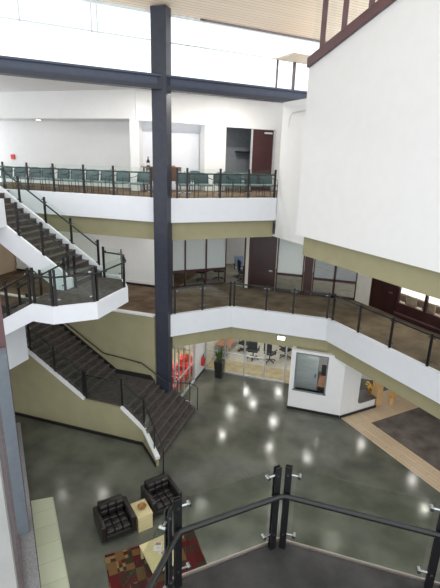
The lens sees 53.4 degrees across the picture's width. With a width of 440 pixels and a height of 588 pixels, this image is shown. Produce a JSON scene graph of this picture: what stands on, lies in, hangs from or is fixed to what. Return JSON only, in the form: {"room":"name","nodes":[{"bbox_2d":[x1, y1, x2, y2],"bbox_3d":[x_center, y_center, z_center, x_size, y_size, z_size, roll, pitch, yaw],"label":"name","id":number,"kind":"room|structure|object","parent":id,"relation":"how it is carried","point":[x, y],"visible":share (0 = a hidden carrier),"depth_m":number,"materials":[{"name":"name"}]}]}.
{"room":"office building atrium","nodes":[
{"label":"office building atrium","id":0,"kind":"room"},
{"bbox_2d":[0,244,16,274],"bbox_3d":[-12.858,1.067,17.323,0.200,7.050,31.000,7,18,17],"label":"wall","id":1,"kind":"structure","parent":0,"point":[8,263],"depth_m":22.31,"materials":[{"name":"beige paint"}]},
{"bbox_2d":[36,213,272,240],"bbox_3d":[-5.334,-2.886,17.765,14.813,0.720,2.185,4,17,6],"label":"trim","id":2,"kind":"structure","parent":1,"relation":"attached to","point":[88,225],"depth_m":17.11,"materials":[{"name":"green paint"}]},
{"bbox_2d":[0,461,17,587],"bbox_3d":[-2.577,4.844,5.438,0.400,7.400,0.300,-7,19,-26],"label":"wall","id":3,"kind":"structure","parent":0,"point":[8,576],"depth_m":4.75,"materials":[{"name":"grey paint"}]},
{"bbox_2d":[16,422,40,587],"bbox_3d":[-4.628,6.850,10.592,0.438,0.420,13.400,-7,19,-26],"label":"wall","id":4,"kind":"structure","parent":0,"point":[29,557],"depth_m":11.15,"materials":[{"name":"white paint"}]},
{"bbox_2d":[0,299,28,535],"bbox_3d":[-5.181,2.555,10.551,0.332,7.780,0.470,-7,19,-26],"label":"wall pier","id":5,"kind":"object","parent":4,"relation":"on","point":[6,396],"visible":0.85,"depth_m":10.66,"materials":[{"name":"grey paint"}]},
{"bbox_2d":[0,268,31,587],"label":"window","id":6,"kind":"structure","parent":4,"relation":"in","point":[16,541],"depth_m":9.26,"materials":[{"name":"grey metal"}]},
{"bbox_2d":[0,119,128,121],"bbox_3d":[-7.468,-7.994,19.974,8.400,0.100,1.500,7,18,17],"label":"ceiling","id":7,"kind":"structure","parent":0,"point":[58,120],"depth_m":19.83,"materials":[{"name":"white paint"}]},
{"bbox_2d":[0,121,130,187],"bbox_3d":[-7.283,-6.806,21.061,8.400,3.000,0.150,7,18,17],"label":"wall","id":8,"kind":"structure","parent":0,"point":[69,145],"depth_m":20.95,"materials":[{"name":"white paint"}]},
{"bbox_2d":[0,89,142,190],"bbox_3d":[-7.335,-7.046,20.102,8.800,4.020,1.500,7,18,17],"label":"wall","id":9,"kind":"structure","parent":0,"point":[78,104],"depth_m":18.57,"materials":[{"name":"white paint"}]},
{"bbox_2d":[16,231,154,281],"bbox_3d":[-6.381,-2.149,21.320,8.850,2.900,0.150,7,18,17],"label":"wall","id":10,"kind":"structure","parent":0,"point":[138,253],"depth_m":20.75,"materials":[{"name":"white paint"}]},
{"bbox_2d":[16,266,154,284],"bbox_3d":[-6.471,-0.902,21.613,8.800,0.140,0.050,7,18,17],"label":"trim","id":11,"kind":"structure","parent":10,"relation":"attached to","point":[17,267],"depth_m":20.85,"materials":[{"name":"white paint"}]},
{"bbox_2d":[17,269,154,286],"bbox_3d":[-6.473,-0.789,21.653,8.800,0.100,0.040,7,18,17],"label":"baseboard","id":12,"kind":"structure","parent":10,"relation":"attached to","point":[17,269],"depth_m":20.90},
{"bbox_2d":[172,238,226,288],"bbox_3d":[-0.961,-1.756,20.554,2.708,2.900,0.100,-6,19,-22],"label":"window","id":13,"kind":"structure","parent":10,"relation":"in","point":[205,255],"depth_m":20.54,"materials":[{"name":"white glass"}]},
{"bbox_2d":[63,311,155,383],"bbox_3d":[-7.193,2.261,18.960,9.700,4.120,0.150,7,18,17],"label":"wall","id":14,"kind":"structure","parent":0,"point":[124,335],"depth_m":17.66,"materials":[{"name":"green paint"}]},
{"bbox_2d":[0,292,154,316],"bbox_3d":[-7.140,0.278,18.334,9.700,0.060,0.220,7,18,17],"label":"trim","id":15,"kind":"structure","parent":14,"relation":"on","point":[1,293],"depth_m":17.23,"materials":[{"name":"white paint"}]},
{"bbox_2d":[66,323,165,381],"bbox_3d":[-4.914,1.849,17.912,5.962,2.786,0.123,7,18,17],"label":"wall handrail","id":16,"kind":"object","parent":14,"relation":"attached to","point":[66,323],"visible":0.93,"depth_m":17.87,"materials":[{"name":"black metal"}]},
{"bbox_2d":[0,182,277,208],"bbox_3d":[-4.192,-4.840,21.292,14.599,0.680,9.180,7,18,17],"label":"floor","id":17,"kind":"structure","parent":0,"point":[235,193],"depth_m":18.86,"materials":[{"name":"brown carpet"}]},
{"bbox_2d":[0,167,13,187],"bbox_3d":[-9.127,-4.917,18.392,0.598,0.902,0.662,7,18,17],"label":"chair","id":18,"kind":"object","parent":17,"relation":"on","point":[5,169],"visible":0.58,"depth_m":18.54,"materials":[{"name":"teal fabric"}]},
{"bbox_2d":[5,166,26,188],"bbox_3d":[-8.480,-4.837,18.195,0.598,0.902,0.662,7,18,18],"label":"chair","id":19,"kind":"object","parent":17,"relation":"on","point":[17,171],"visible":0.73,"depth_m":18.34,"materials":[{"name":"fabric"}]},
{"bbox_2d":[20,169,41,189],"bbox_3d":[-7.756,-4.748,17.975,0.598,0.902,0.662,8,18,19],"label":"chair","id":20,"kind":"object","parent":17,"relation":"on","point":[31,171],"visible":0.83,"depth_m":18.10,"materials":[{"name":"fabric"}]},
{"bbox_2d":[33,169,51,190],"bbox_3d":[-7.151,-4.674,17.791,0.598,0.902,0.662,7,18,16],"label":"chair","id":21,"kind":"object","parent":17,"relation":"on","point":[45,173],"visible":0.67,"depth_m":17.94,"materials":[{"name":"fabric"}]},
{"bbox_2d":[48,168,69,191],"bbox_3d":[-6.435,-4.587,17.573,0.598,0.902,0.662,8,18,19],"label":"chair","id":22,"kind":"object","parent":17,"relation":"on","point":[60,173],"visible":0.74,"depth_m":17.70,"materials":[{"name":"fabric"}]},
{"bbox_2d":[62,170,82,192],"bbox_3d":[-5.820,-4.511,17.386,0.598,0.902,0.662,7,18,17],"label":"chair","id":23,"kind":"object","parent":17,"relation":"on","point":[74,177],"visible":0.77,"depth_m":17.52,"materials":[{"name":"fabric"}]},
{"bbox_2d":[78,169,98,193],"bbox_3d":[-5.145,-4.428,17.181,0.598,0.902,0.662,7,18,18],"label":"chair","id":24,"kind":"object","parent":17,"relation":"on","point":[89,174],"visible":0.86,"depth_m":17.31,"materials":[{"name":"fabric"}]},
{"bbox_2d":[92,171,111,194],"bbox_3d":[-4.516,-4.351,16.990,0.598,0.902,0.662,8,18,19],"label":"chair","id":25,"kind":"object","parent":17,"relation":"on","point":[104,178],"visible":0.78,"depth_m":17.12,"materials":[{"name":"fabric"}]},
{"bbox_2d":[109,172,129,195],"bbox_3d":[-3.834,-4.268,16.782,0.598,0.902,0.662,7,18,17],"label":"chair","id":26,"kind":"object","parent":17,"relation":"on","point":[122,178],"visible":0.94,"depth_m":16.92,"materials":[{"name":"fabric"}]},
{"bbox_2d":[130,171,149,195],"bbox_3d":[-2.986,-4.163,16.524,0.598,0.902,0.662,8,18,19],"label":"chair","id":27,"kind":"object","parent":17,"relation":"on","point":[143,179],"visible":0.88,"depth_m":16.65,"materials":[{"name":"fabric"}]},
{"bbox_2d":[140,166,181,191],"bbox_3d":[-2.502,-4.928,18.760,1.669,1.030,0.615,-7,19,-26],"label":"table","id":28,"kind":"object","parent":17,"relation":"on","point":[143,167],"visible":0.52,"depth_m":18.59,"materials":[{"name":"brown wood"}]},
{"bbox_2d":[175,172,194,197],"bbox_3d":[-1.337,-4.127,16.562,0.598,0.902,0.662,-5,18,-21],"label":"chair","id":29,"kind":"object","parent":17,"relation":"on","point":[181,177],"visible":0.7,"depth_m":16.69,"materials":[{"name":"fabric"}]},
{"bbox_2d":[194,175,212,197],"bbox_3d":[-0.649,-4.198,16.856,0.598,0.902,0.662,-5,18,-21],"label":"chair","id":30,"kind":"object","parent":17,"relation":"on","point":[200,180],"visible":0.91,"depth_m":16.99,"materials":[{"name":"fabric"}]},
{"bbox_2d":[213,173,232,197],"bbox_3d":[0.101,-4.276,17.181,0.598,0.902,0.662,-5,18,-21],"label":"chair","id":31,"kind":"object","parent":17,"relation":"on","point":[215,177],"visible":0.86,"depth_m":17.27,"materials":[{"name":"fabric"}]},
{"bbox_2d":[228,173,246,197],"bbox_3d":[0.672,-4.330,17.409,0.598,0.902,0.662,-5,18,-21],"label":"chair","id":32,"kind":"object","parent":17,"relation":"on","point":[237,181],"visible":0.88,"depth_m":17.54,"materials":[{"name":"fabric"}]},
{"bbox_2d":[244,175,263,196],"bbox_3d":[1.353,-4.396,17.685,0.598,0.902,0.662,-5,18,-21],"label":"chair","id":33,"kind":"object","parent":17,"relation":"on","point":[253,178],"visible":0.8,"depth_m":17.79,"materials":[{"name":"fabric"}]},
{"bbox_2d":[259,176,277,196],"bbox_3d":[1.964,-4.457,17.941,0.598,0.902,0.662,-5,18,-21],"label":"chair","id":34,"kind":"object","parent":17,"relation":"on","point":[267,180],"visible":0.82,"depth_m":18.06,"materials":[{"name":"fabric"}]},
{"bbox_2d":[0,75,282,103],"bbox_3d":[-5.103,-7.808,15.922,18.959,0.060,10.024,0,17,-4],"label":"ceiling","id":35,"kind":"structure","parent":0,"point":[7,83],"depth_m":17.36,"materials":[{"name":"white paint"}]},
{"bbox_2d":[0,0,302,63],"bbox_3d":[-3.038,-8.089,13.802,17.550,1.840,0.064,-7,19,-26],"label":"window","id":36,"kind":"structure","parent":35,"relation":"on","point":[90,6],"depth_m":13.32,"materials":[{"name":"metal"}]},
{"bbox_2d":[192,343,204,379],"bbox_3d":[-0.982,2.596,20.830,0.140,2.720,1.430,7,18,17],"label":"wall","id":37,"kind":"structure","parent":0,"point":[199,348],"depth_m":20.69,"materials":[{"name":"white paint"}]},
{"bbox_2d":[167,344,197,409],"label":"window","id":38,"kind":"structure","parent":37,"relation":"in","point":[193,362],"depth_m":18.77,"materials":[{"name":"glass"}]},
{"bbox_2d":[176,340,221,365],"bbox_3d":[-2.658,1.977,22.682,4.500,2.720,9.400,7,18,17],"label":"wall","id":39,"kind":"structure","parent":0,"point":[211,345],"depth_m":22.73,"materials":[{"name":"beige paint"}]},
{"bbox_2d":[205,339,287,382],"bbox_3d":[1.188,2.651,20.772,3.990,2.770,0.080,7,18,17],"label":"window","id":40,"kind":"structure","parent":39,"relation":"in","point":[206,349],"depth_m":20.93,"materials":[{"name":"metal"}]},
{"bbox_2d":[172,327,439,418],"bbox_3d":[4.582,2.882,14.992,14.012,0.640,4.146,15,21,36],"label":"trim","id":41,"kind":"structure","parent":39,"relation":"attached to","point":[418,399],"depth_m":17.68,"materials":[{"name":"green paint"}]},
{"bbox_2d":[135,89,282,190],"bbox_3d":[0.147,-7.014,20.702,8.839,4.020,1.514,-7,19,-26],"label":"wall","id":42,"kind":"structure","parent":0,"point":[213,115],"depth_m":19.81,"materials":[{"name":"white paint"}]},
{"bbox_2d":[142,121,199,189],"bbox_3d":[-2.132,-6.368,19.613,3.394,3.300,0.100,-7,19,-26],"label":"niche","id":43,"kind":"object","parent":42,"relation":"in","point":[185,137],"visible":0.21,"depth_m":19.69,"materials":[{"name":"white paint"}]},
{"bbox_2d":[249,129,275,190],"bbox_3d":[2.030,-6.415,20.973,1.358,2.820,0.160,-7,19,-26],"label":"door","id":44,"kind":"structure","parent":42,"relation":"in","point":[262,147],"depth_m":20.91,"materials":[{"name":"wood"}]},
{"bbox_2d":[0,264,439,370],"bbox_3d":[0.527,1.544,16.199,26.000,0.742,23.000,7,18,17],"label":"floor","id":45,"kind":"structure","parent":0,"point":[413,343],"depth_m":18.88,"materials":[{"name":"brown carpet"}]},
{"bbox_2d":[5,326,28,369],"bbox_3d":[-9.176,2.564,11.608,2.850,1.260,8.060,7,18,17],"label":"trim","id":46,"kind":"structure","parent":45,"relation":"attached to","point":[16,341],"depth_m":14.45,"materials":[{"name":"white paint"}]},
{"bbox_2d":[0,186,127,334],"bbox_3d":[-6.025,-0.718,14.419,5.850,5.250,3.780,7,18,17],"label":"staircase","id":47,"kind":"structure","parent":45,"relation":"on","point":[74,304],"depth_m":14.28,"materials":[{"name":"white paint"}]},
{"bbox_2d":[16,257,66,305],"bbox_3d":[-5.775,-0.232,14.070,1.915,2.100,0.110,7,18,17],"label":"glass railing","id":48,"kind":"object","parent":47,"relation":"on","point":[62,263],"visible":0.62,"depth_m":13.95,"materials":[{"name":"black metal"}]},
{"bbox_2d":[14,202,76,287],"bbox_3d":[-5.617,-1.548,14.041,2.125,2.640,0.110,7,18,17],"label":"glass railing","id":49,"kind":"object","parent":47,"relation":"on","point":[16,208],"visible":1,"depth_m":13.97,"materials":[{"name":"black metal"}]},
{"bbox_2d":[0,168,99,265],"bbox_3d":[-6.265,-2.879,15.785,4.175,3.720,0.110,7,18,17],"label":"glass railing","id":50,"kind":"object","parent":47,"relation":"on","point":[44,202],"visible":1,"depth_m":15.68,"materials":[{"name":"black metal"}]},
{"bbox_2d":[30,246,125,306],"bbox_3d":[-4.012,-0.586,13.684,1.604,1.100,3.613,7,18,17],"label":"glass railing","id":51,"kind":"object","parent":47,"relation":"on","point":[50,274],"visible":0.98,"depth_m":12.48,"materials":[{"name":"black metal"}]},
{"bbox_2d":[233,256,242,277],"bbox_3d":[1.025,-1.412,22.748,0.660,1.100,0.605,-2,18,-12],"label":"office chair","id":52,"kind":"object","parent":45,"relation":"on","point":[236,258],"visible":0.7,"depth_m":22.80,"materials":[{"name":"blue fabric"}]},
{"bbox_2d":[243,237,251,287],"bbox_3d":[1.307,-1.682,20.525,0.330,2.900,0.120,7,18,17],"label":"trim","id":53,"kind":"structure","parent":45,"relation":"on","point":[250,245],"depth_m":20.52,"materials":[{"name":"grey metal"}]},
{"bbox_2d":[250,236,277,290],"bbox_3d":[2.011,-1.596,20.278,1.170,2.880,0.140,7,18,17],"label":"door","id":54,"kind":"structure","parent":53,"relation":"attached to","point":[264,249],"depth_m":20.31,"materials":[{"name":"red wood"}]},
{"bbox_2d":[275,238,304,293],"bbox_3d":[3.229,-1.458,19.981,1.250,2.900,0.100,7,18,17],"label":"window","id":55,"kind":"structure","parent":45,"relation":"on","point":[290,259],"depth_m":19.95,"materials":[{"name":"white glass"}]},
{"bbox_2d":[171,305,439,403],"bbox_3d":[4.542,2.222,14.616,13.800,0.900,4.103,15,22,37],"label":"trim","id":56,"kind":"structure","parent":45,"relation":"attached to","point":[414,374],"depth_m":17.18,"materials":[{"name":"white paint"}]},
{"bbox_2d":[174,281,439,366],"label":"railing","id":57,"kind":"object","parent":56,"relation":"on","point":[423,315],"depth_m":16.79,"materials":[{"name":"black metal"}]},
{"bbox_2d":[302,256,313,294],"bbox_3d":[4.023,-1.356,19.724,0.370,2.900,0.070,7,18,17],"label":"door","id":58,"kind":"structure","parent":45,"relation":"on","point":[308,270],"depth_m":19.85,"materials":[{"name":"brown wood"}]},
{"bbox_2d":[311,259,357,299],"bbox_3d":[5.144,-1.224,19.398,1.920,2.900,0.100,7,18,17],"label":"window","id":59,"kind":"structure","parent":45,"relation":"on","point":[323,271],"depth_m":19.54,"materials":[{"name":"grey glass"}]},
{"bbox_2d":[355,273,371,305],"bbox_3d":[6.347,-1.007,18.810,0.250,2.900,0.820,-7,19,-26],"label":"wall pier","id":60,"kind":"object","parent":45,"relation":"on","point":[363,286],"visible":0.29,"depth_m":18.97,"materials":[{"name":"beige paint"}]},
{"bbox_2d":[369,278,397,314],"bbox_3d":[6.724,-0.699,17.811,0.144,2.880,1.329,-7,19,-26],"label":"door","id":61,"kind":"structure","parent":45,"relation":"on","point":[383,294],"depth_m":18.02,"materials":[{"name":"red wood"}]},
{"bbox_2d":[406,295,423,309],"bbox_3d":[7.709,0.533,17.326,0.605,0.946,0.660,-7,19,-26],"label":"office chair","id":62,"kind":"object","parent":45,"relation":"on","point":[412,301],"visible":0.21,"depth_m":17.10,"materials":[{"name":"fabric"}]},
{"bbox_2d":[401,287,439,306],"bbox_3d":[9.180,0.840,16.751,1.500,0.780,6.081,-7,19,-26],"label":"window","id":63,"kind":"structure","parent":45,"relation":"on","point":[404,291],"depth_m":17.74,"materials":[{"name":"white glass"}]},
{"bbox_2d":[427,302,439,315],"bbox_3d":[8.086,0.762,16.618,0.605,0.946,0.660,-7,19,-26],"label":"office chair","id":64,"kind":"object","parent":45,"relation":"on","point":[431,308],"visible":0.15,"depth_m":16.35,"materials":[{"name":"fabric"}]},
{"bbox_2d":[15,339,439,587],"bbox_3d":[0.724,6.229,14.236,28.600,0.258,31.000,7,18,17],"label":"floor","id":65,"kind":"structure","parent":0,"point":[241,428],"depth_m":14.55,"materials":[{"name":"concrete"}]},
{"bbox_2d":[2,293,195,465],"bbox_3d":[-5.066,2.861,16.906,7.669,4.420,3.759,7,18,17],"label":"staircase","id":66,"kind":"structure","parent":65,"relation":"on","point":[40,391],"depth_m":16.71,"materials":[{"name":"green paint"}]},
{"bbox_2d":[1,304,145,425],"bbox_3d":[-5.702,2.308,16.059,6.495,4.320,0.110,7,18,17],"label":"glass railing","id":67,"kind":"object","parent":66,"relation":"on","point":[83,373],"visible":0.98,"depth_m":16.05,"materials":[{"name":"black metal"}]},
{"bbox_2d":[15,412,155,466],"bbox_3d":[-5.164,5.167,16.495,7.019,0.130,0.796,9,19,24],"label":"baseboard","id":68,"kind":"structure","parent":66,"relation":"attached to","point":[16,413],"depth_m":16.48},
{"bbox_2d":[143,403,163,472],"bbox_3d":[-2.273,4.909,14.940,0.073,1.700,1.890,-8,19,-28],"label":"stair handrail","id":69,"kind":"object","parent":66,"relation":"attached to","point":[154,429],"visible":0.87,"depth_m":14.75,"materials":[{"name":"black metal"}]},
{"bbox_2d":[93,494,135,545],"bbox_3d":[-2.939,6.239,12.161,0.950,0.758,0.900,-8,20,-29],"label":"armchair","id":70,"kind":"object","parent":65,"relation":"on","point":[114,516],"visible":1,"depth_m":12.05,"materials":[{"name":"black leather"}]},
{"bbox_2d":[99,497,123,515],"bbox_3d":[-3.041,5.975,12.274,0.666,0.326,0.130,-8,20,-29],"label":"cushion","id":71,"kind":"object","parent":70,"relation":"on","point":[113,506],"depth_m":12.24,"materials":[{"name":"black leather"}]},
{"bbox_2d":[102,508,130,536],"bbox_3d":[-2.885,6.296,12.079,0.666,0.160,0.676,-8,20,-29],"label":"seat cushion","id":72,"kind":"object","parent":70,"relation":"on","point":[117,522],"depth_m":11.97,"materials":[{"name":"black leather"}]},
{"bbox_2d":[130,499,152,532],"bbox_3d":[-2.230,6.307,12.444,0.440,0.500,0.620,-9,20,-30],"label":"side table","id":73,"kind":"object","parent":65,"relation":"on","point":[144,518],"visible":0.81,"depth_m":12.23,"materials":[{"name":"beige wood"}]},
{"bbox_2d":[105,531,206,587],"bbox_3d":[-1.454,7.088,10.807,2.440,0.013,2.390,-5,18,-20],"label":"area rug","id":74,"kind":"object","parent":65,"relation":"on","point":[126,568],"visible":0.5,"depth_m":11.20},
{"bbox_2d":[139,535,173,572],"bbox_3d":[-1.543,6.767,11.151,0.720,0.420,0.920,-9,20,-30],"label":"coffee table","id":75,"kind":"object","parent":74,"relation":"on","point":[152,557],"visible":0.41,"depth_m":11.09,"materials":[{"name":"beige wood"}]},
{"bbox_2d":[140,473,181,519],"bbox_3d":[-1.759,6.002,13.038,0.950,0.758,0.900,-10,20,-32],"label":"armchair","id":76,"kind":"object","parent":65,"relation":"on","point":[159,491],"visible":0.96,"depth_m":12.96,"materials":[{"name":"black leather"}]},
{"bbox_2d":[147,476,167,492],"bbox_3d":[-1.871,5.740,13.145,0.666,0.326,0.130,-10,20,-32],"label":"cushion","id":77,"kind":"object","parent":76,"relation":"on","point":[159,484],"depth_m":13.11,"materials":[{"name":"black leather"}]},
{"bbox_2d":[150,486,175,510],"bbox_3d":[-1.700,6.059,12.960,0.666,0.160,0.676,-10,20,-32],"label":"seat cushion","id":78,"kind":"object","parent":76,"relation":"on","point":[164,496],"depth_m":12.90,"materials":[{"name":"black leather"}]},
{"bbox_2d":[150,5,172,392],"bbox_3d":[-2.104,-2.202,16.131,0.545,14.592,0.400,7,18,17],"label":"steel column","id":79,"kind":"structure","parent":65,"relation":"on","point":[160,15],"depth_m":15.48,"materials":[{"name":"grey metal"}]},
{"bbox_2d":[0,55,306,102],"bbox_3d":[-2.446,-6.987,14.323,17.112,0.460,0.360,-7,19,-26],"label":"steel beam","id":80,"kind":"structure","parent":79,"relation":"attached to","point":[9,65],"depth_m":14.07,"materials":[{"name":"metal"}]},
{"bbox_2d":[291,62,295,89],"bbox_3d":[2.854,-8.537,16.844,0.110,1.350,0.110,7,18,17],"label":"window post","id":81,"kind":"object","parent":80,"relation":"on","point":[294,63],"visible":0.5,"depth_m":16.84,"materials":[{"name":"metal"}]},
{"bbox_2d":[173,363,188,383],"bbox_3d":[-1.942,3.734,20.383,0.800,0.758,0.950,8,18,19],"label":"armchair","id":82,"kind":"object","parent":65,"relation":"on","point":[186,375],"visible":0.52,"depth_m":20.41,"materials":[{"name":"red fabric"}]},
{"bbox_2d":[176,370,188,378],"bbox_3d":[-1.839,3.775,20.356,0.576,0.160,0.666,8,18,19],"label":"seat cushion","id":83,"kind":"object","parent":82,"relation":"on","point":[186,375],"depth_m":20.42,"materials":[{"name":"red fabric"}]},
{"bbox_2d":[177,353,191,374],"bbox_3d":[-1.585,3.421,21.430,0.800,0.758,0.950,5,18,12],"label":"armchair","id":84,"kind":"object","parent":65,"relation":"on","point":[186,355],"visible":0.38,"depth_m":21.25,"materials":[{"name":"red fabric"}]},
{"bbox_2d":[214,345,224,378],"bbox_3d":[-0.012,3.234,20.783,0.488,1.584,0.570,7,18,17],"label":"potted plant","id":85,"kind":"object","parent":65,"relation":"on","point":[219,362],"visible":1,"depth_m":20.71,"materials":[{"name":"green plant"}]},
{"bbox_2d":[216,338,238,358],"bbox_3d":[0.463,2.747,23.825,0.750,0.750,2.200,7,18,17],"label":"meeting table","id":86,"kind":"object","parent":65,"relation":"on","point":[229,341],"visible":0.49,"depth_m":23.02,"materials":[{"name":"wood"}]},
{"bbox_2d":[247,341,259,360],"bbox_3d":[1.742,2.893,22.875,0.660,1.100,0.605,5,18,12],"label":"office chair","id":87,"kind":"object","parent":65,"relation":"on","point":[252,346],"visible":0.87,"depth_m":22.60,"materials":[{"name":"fabric"}]},
{"bbox_2d":[264,343,276,363],"bbox_3d":[2.581,3.002,22.602,0.660,1.100,0.605,14,21,36],"label":"office chair","id":88,"kind":"object","parent":65,"relation":"on","point":[270,352],"visible":0.85,"depth_m":22.39,"materials":[{"name":"fabric"}]},
{"bbox_2d":[317,365,326,390],"bbox_3d":[5.010,4.010,19.304,1.300,1.250,1.100,7,18,17],"label":"reception desk","id":89,"kind":"object","parent":65,"relation":"on","point":[321,383],"visible":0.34,"depth_m":19.70,"materials":[{"name":"wood"}]},
{"bbox_2d":[371,380,383,405],"bbox_3d":[6.786,4.215,18.907,0.368,1.190,0.380,-7,19,-26],"label":"wood panel","id":90,"kind":"object","parent":65,"relation":"on","point":[377,389],"visible":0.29,"depth_m":18.78,"materials":[{"name":"beige wood"}]},
{"bbox_2d":[98,0,377,40],"bbox_3d":[0.579,-9.365,9.029,20.506,3.540,11.031,-7,19,-26],"label":"ceiling","id":91,"kind":"structure","parent":0,"point":[302,18],"depth_m":14.89,"materials":[{"name":"brown wood"}]},
{"bbox_2d":[79,0,319,43],"bbox_3d":[-1.801,-9.297,14.353,20.082,0.257,0.120,-7,19,-26],"label":"trim","id":92,"kind":"structure","parent":91,"relation":"attached to","point":[92,1],"depth_m":14.62,"materials":[{"name":"white paint"}]},
{"bbox_2d":[200,18,326,42],"bbox_3d":[3.234,-9.799,16.756,8.768,0.069,0.030,-7,19,-26],"label":"trim","id":93,"kind":"structure","parent":91,"relation":"attached to","point":[201,19],"depth_m":15.84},
{"bbox_2d":[226,238,313,267],"bbox_3d":[3.732,-2.776,24.302,8.000,2.900,0.100,7,18,17],"label":"wall","id":94,"kind":"structure","parent":0,"point":[235,246],"depth_m":25.25,"materials":[{"name":"white paint"}]},
{"bbox_2d":[272,220,302,244],"bbox_3d":[0.888,-2.333,17.554,27.000,0.070,18.200,7,18,17],"label":"ceiling","id":95,"kind":"structure","parent":0,"point":[274,221],"depth_m":17.68,"materials":[{"name":"white paint"}]},
{"bbox_2d":[275,98,306,242],"bbox_3d":[3.134,-4.295,15.658,0.150,5.040,3.394,-7,19,-26],"label":"wall","id":96,"kind":"structure","parent":0,"point":[292,136],"depth_m":16.41,"materials":[{"name":"white paint"}]},
{"bbox_2d":[5,189,276,222],"bbox_3d":[-5.304,-3.568,17.330,14.972,0.880,2.274,4,17,6],"label":"trim","id":97,"kind":"structure","parent":96,"relation":"attached to","point":[135,208],"depth_m":16.70,"materials":[{"name":"white paint"}]},
{"bbox_2d":[0,162,151,196],"bbox_3d":[-7.137,-4.608,17.273,9.855,1.100,0.110,7,18,17],"label":"glass railing","id":98,"kind":"object","parent":97,"relation":"on","point":[2,165],"visible":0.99,"depth_m":16.76,"materials":[{"name":"black metal"}]},
{"bbox_2d":[176,168,276,197],"bbox_3d":[0.292,-4.159,16.513,4.055,1.100,0.114,-5,18,-21],"label":"glass railing","id":99,"kind":"object","parent":97,"relation":"on","point":[220,173],"visible":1,"depth_m":16.34,"materials":[{"name":"black metal"}]},
{"bbox_2d":[277,53,309,63],"bbox_3d":[2.979,-8.734,16.222,1.414,0.060,1.061,-7,19,-26],"label":"trim","id":100,"kind":"structure","parent":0,"point":[292,57],"depth_m":16.06,"materials":[{"name":"brown wood"}]},
{"bbox_2d":[173,542,438,587],"bbox_3d":[0.943,3.445,3.347,3.487,0.300,3.070,7,18,17],"label":"floor","id":101,"kind":"structure","parent":0,"point":[292,566],"depth_m":4.55,"materials":[{"name":"carpet"}]},
{"bbox_2d":[146,464,439,587],"bbox_3d":[0.727,2.595,3.808,3.847,1.100,1.949,-1,17,-9],"label":"glass railing","id":102,"kind":"object","parent":101,"relation":"on","point":[174,543],"visible":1,"depth_m":4.32,"materials":[{"name":"black metal"}]},
{"bbox_2d":[163,537,439,587],"bbox_3d":[0.952,3.525,3.408,3.568,0.512,3.084,7,18,17],"label":"trim","id":103,"kind":"structure","parent":101,"relation":"attached to","point":[254,548],"depth_m":4.70,"materials":[{"name":"grey metal"}]},
{"bbox_2d":[287,348,345,414],"bbox_3d":[3.925,3.640,17.905,2.140,2.720,0.160,7,18,17],"label":"wall","id":104,"kind":"structure","parent":0,"point":[330,403],"depth_m":17.83,"materials":[{"name":"white paint"}]},
{"bbox_2d":[292,352,328,395],"bbox_3d":[3.702,3.230,17.837,1.360,1.710,0.200,7,18,17],"label":"window","id":105,"kind":"structure","parent":104,"relation":"in","point":[297,353],"depth_m":17.87,"materials":[{"name":"grey metal"}]},
{"bbox_2d":[287,405,375,417],"bbox_3d":[4.845,4.728,18.877,3.621,0.120,1.971,7,18,17],"label":"baseboard","id":106,"kind":"structure","parent":104,"relation":"attached to","point":[374,406],"depth_m":18.22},
{"bbox_2d":[318,357,371,379],"bbox_3d":[6.203,2.708,21.144,4.200,2.720,0.100,7,18,17],"label":"wall","id":107,"kind":"structure","parent":0,"point":[322,361],"depth_m":21.64,"materials":[{"name":"white paint"}]},
{"bbox_2d":[339,364,374,417],"bbox_3d":[5.749,3.661,18.009,1.938,2.720,0.140,-7,19,-26],"label":"wall","id":108,"kind":"structure","parent":0,"point":[352,377],"depth_m":17.84,"materials":[{"name":"white paint"}]},
{"bbox_2d":[358,389,376,403],"bbox_3d":[6.083,4.386,18.743,1.008,0.039,0.770,-7,19,-27],"label":"countertop","id":109,"kind":"structure","parent":108,"relation":"on","point":[363,397],"depth_m":18.63,"materials":[{"name":"grey stone"}]},
{"bbox_2d":[296,0,439,272],"bbox_3d":[5.597,-4.580,9.070,1.100,8.398,10.819,-7,19,-26],"label":"wall","id":110,"kind":"structure","parent":0,"point":[370,176],"depth_m":11.11,"materials":[{"name":"white paint"}]},
{"bbox_2d":[307,0,395,67],"bbox_3d":[5.229,-7.542,7.918,0.392,4.637,10.842,-7,19,-26],"label":"window","id":111,"kind":"structure","parent":110,"relation":"in","point":[375,8],"depth_m":11.60,"materials":[{"name":"brown metal"}]},
{"bbox_2d":[302,237,439,298],"bbox_3d":[5.617,-0.210,10.278,0.800,0.700,10.861,-7,19,-26],"label":"trim","id":112,"kind":"structure","parent":110,"relation":"attached to","point":[417,279],"depth_m":11.91,"materials":[{"name":"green paint"}]},
{"bbox_3d":[3.602,2.974,20.035,0.140,2.720,3.880,7,18,17],"label":"wall","id":113,"kind":"structure","parent":0,"visible":0},
{"bbox_2d":[295,354,319,389],"bbox_3d":[3.733,3.414,18.738,0.900,2.550,0.120,7,18,17],"label":"door","id":114,"kind":"structure","parent":113,"relation":"in","point":[307,366],"depth_m":18.71,"materials":[{"name":"silver metal"}]},
{"bbox_3d":[-10.869,-2.154,12.117,5.840,0.780,12.500,7,18,17],"label":"floor","id":115,"kind":"structure","parent":0,"visible":0},
{"bbox_2d":[0,199,6,227],"bbox_3d":[-8.492,-1.351,9.873,0.160,0.900,9.450,7,18,17],"label":"trim","id":116,"kind":"structure","parent":115,"relation":"attached to","point":[3,223],"depth_m":14.05,"materials":[{"name":"white paint"}]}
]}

